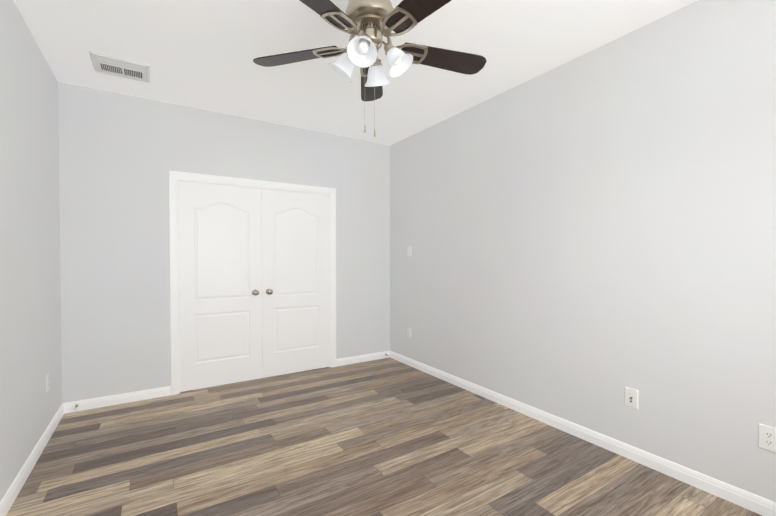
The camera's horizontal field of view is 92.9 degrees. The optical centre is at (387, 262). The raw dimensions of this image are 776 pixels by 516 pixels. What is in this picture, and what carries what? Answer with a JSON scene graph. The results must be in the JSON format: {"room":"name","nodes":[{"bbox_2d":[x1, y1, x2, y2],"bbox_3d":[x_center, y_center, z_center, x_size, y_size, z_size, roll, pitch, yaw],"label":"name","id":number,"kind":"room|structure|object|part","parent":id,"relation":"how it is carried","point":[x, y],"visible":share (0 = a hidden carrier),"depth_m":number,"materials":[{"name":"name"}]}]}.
{"room":"empty bedroom","nodes":[
{"label":"empty bedroom","id":0,"kind":"room"},
{"bbox_2d":[0,0,61,501],"bbox_3d":[-1.506,-0.086,1.042,0.120,2.740,4.920,-1,1,-32],"label":"wall","id":1,"kind":"structure","parent":0,"point":[30,323],"depth_m":2.25,"materials":[{"name":"grey paint"}]},
{"bbox_2d":[0,403,63,515],"bbox_3d":[-1.449,1.240,1.098,0.014,0.086,4.680,-1,1,-32],"label":"baseboard","id":2,"kind":"structure","parent":1,"relation":"attached to","point":[11,494],"depth_m":2.21,"materials":[{"name":"white wood"}]},
{"bbox_2d":[46,373,49,392],"bbox_3d":[-2.446,0.859,2.657,0.008,0.124,0.079,-1,1,-32],"label":"electrical outlet","id":3,"kind":"object","parent":1,"relation":"attached to","point":[47,381],"visible":1,"depth_m":2.63,"materials":[{"name":"white plastic"}]},
{"bbox_2d":[58,82,389,402],"bbox_3d":[-1.374,-0.131,3.968,3.240,2.740,0.120,-1,1,-32],"label":"wall","id":4,"kind":"structure","parent":0,"point":[121,156],"depth_m":3.38,"materials":[{"name":"grey paint"}]},
{"bbox_2d":[63,386,170,413],"bbox_3d":[-2.378,1.207,3.272,0.777,0.086,0.014,-1,1,-32],"label":"baseboard","id":5,"kind":"structure","parent":4,"relation":"attached to","point":[98,402],"depth_m":3.25,"materials":[{"name":"white wood"}]},
{"bbox_2d":[178,181,261,391],"bbox_3d":[-1.660,0.229,3.710,0.772,2.012,0.100,-1,1,-32],"label":"door","id":6,"kind":"structure","parent":4,"relation":"in","point":[220,266],"depth_m":3.71,"materials":[{"name":"white paint"}]},
{"bbox_3d":[-1.988,0.226,3.515,0.011,1.730,0.010,-1,1,-32],"label":"left door hinge","id":7,"kind":"part","parent":6,"relation":"part of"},
{"bbox_3d":[-1.384,0.310,3.866,0.062,0.062,0.065,-1,1,-32],"label":"knob","id":8,"kind":"part","parent":6,"relation":"part of","materials":[{"name":"silver metal"}]},
{"bbox_2d":[169,171,335,394],"bbox_3d":[-1.365,0.184,3.968,1.696,2.110,0.140,-1,1,-32],"label":"door frame","id":9,"kind":"structure","parent":4,"relation":"attached to","point":[174,176],"depth_m":3.59,"materials":[{"name":"white wood"}]},
{"bbox_2d":[261,189,328,377],"bbox_3d":[-1.009,0.222,4.124,0.766,2.012,0.100,-1,1,-32],"label":"door","id":10,"kind":"structure","parent":4,"relation":"in","point":[295,282],"depth_m":4.12,"materials":[{"name":"white paint"}]},
{"bbox_3d":[-1.263,0.309,3.943,0.062,0.062,0.065,-1,1,-32],"label":"knob","id":11,"kind":"part","parent":10,"relation":"part of","materials":[{"name":"silver metal"}]},
{"bbox_2d":[336,351,389,366],"bbox_3d":[-0.294,1.186,4.595,0.767,0.086,0.014,-1,1,-32],"label":"baseboard","id":12,"kind":"structure","parent":4,"relation":"attached to","point":[359,359],"depth_m":4.57,"materials":[{"name":"white wood"}]},
{"bbox_2d":[14,0,697,145],"bbox_3d":[-0.294,-1.505,2.246,3.480,0.060,5.690,-1,1,-32],"label":"ceiling","id":13,"kind":"structure","parent":0,"point":[200,54],"depth_m":2.55,"materials":[{"name":"white paint"}]},
{"bbox_2d":[88,50,149,82],"bbox_3d":[-2.024,-1.476,2.807,0.360,0.016,0.330,-1,1,-32],"label":"ceiling vent","id":14,"kind":"object","parent":13,"relation":"in","point":[118,67],"visible":1,"depth_m":2.78,"materials":[{"name":"white metal"}]},
{"bbox_2d":[253,0,486,136],"bbox_3d":[-0.056,-1.041,1.832,1.268,0.856,1.249,-1,1,-32],"label":"fan","id":15,"kind":"object","parent":13,"relation":"hanging from","point":[370,23],"visible":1,"depth_m":1.81,"materials":[{"name":"brown wood"}]},
{"bbox_3d":[-0.482,-1.101,1.970,0.396,0.036,0.430,-1,1,-32],"label":"blade","id":16,"kind":"part","parent":15,"relation":"part of","materials":[{"name":"brown wood"}]},
{"bbox_3d":[-0.319,-1.094,1.516,0.487,0.036,0.292,-1,1,-32],"label":"blade","id":17,"kind":"part","parent":15,"relation":"part of","materials":[{"name":"brown wood"}]},
{"bbox_3d":[-0.101,-1.105,2.265,0.338,0.036,0.469,-1,1,-32],"label":"blade","id":18,"kind":"part","parent":15,"relation":"part of","materials":[{"name":"brown wood"}]},
{"bbox_3d":[0.169,-1.094,1.532,0.166,0.036,0.502,-1,1,-32],"label":"blade","id":19,"kind":"part","parent":15,"relation":"part of","materials":[{"name":"brown wood"}]},
{"bbox_3d":[0.299,-1.101,1.990,0.498,0.036,0.220,-1,1,-32],"label":"blade","id":20,"kind":"part","parent":15,"relation":"part of","materials":[{"name":"brown wood"}]},
{"bbox_2d":[6,357,761,515],"bbox_3d":[-0.294,1.295,2.289,3.480,0.060,5.690,-1,1,-32],"label":"floor","id":21,"kind":"structure","parent":0,"point":[389,436],"depth_m":2.36,"materials":[{"name":"wood"}]},
{"bbox_2d":[390,0,775,501],"bbox_3d":[1.331,-0.114,2.843,0.120,2.740,4.920,-1,1,-32],"label":"wall","id":22,"kind":"structure","parent":0,"point":[589,237],"depth_m":2.42,"materials":[{"name":"grey paint"}]},
{"bbox_2d":[407,328,410,338],"bbox_3d":[0.255,0.844,4.432,0.008,0.124,0.079,-1,1,-32],"label":"electrical outlet","id":23,"kind":"object","parent":22,"relation":"attached to","point":[408,332],"visible":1,"depth_m":4.43,"materials":[{"name":"white plastic"}]},
{"bbox_2d":[408,246,411,256],"bbox_3d":[0.255,-0.136,4.417,0.009,0.124,0.079,-1,1,-32],"label":"light switch","id":24,"kind":"object","parent":22,"relation":"attached to","point":[409,251],"visible":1,"depth_m":4.40,"materials":[{"name":"white plastic"}]},
{"bbox_2d":[390,351,775,515],"bbox_3d":[1.274,1.213,2.828,0.014,0.086,4.680,-1,1,-32],"label":"baseboard","id":25,"kind":"structure","parent":22,"relation":"attached to","point":[757,504],"depth_m":2.41,"materials":[{"name":"white wood"}]},
{"bbox_2d":[625,387,637,408],"bbox_3d":[1.561,0.868,2.371,0.014,0.124,0.079,-1,1,-32],"label":"electrical outlet","id":26,"kind":"object","parent":22,"relation":"attached to","point":[631,397],"visible":1,"depth_m":2.37,"materials":[{"name":"white plastic"}]},
{"bbox_2d":[758,423,775,452],"bbox_3d":[1.901,0.876,1.841,0.008,0.124,0.079,-1,1,-32],"label":"electrical outlet","id":27,"kind":"object","parent":22,"relation":"attached to","point":[767,438],"visible":1,"depth_m":1.84,"materials":[{"name":"white plastic"}]}
]}

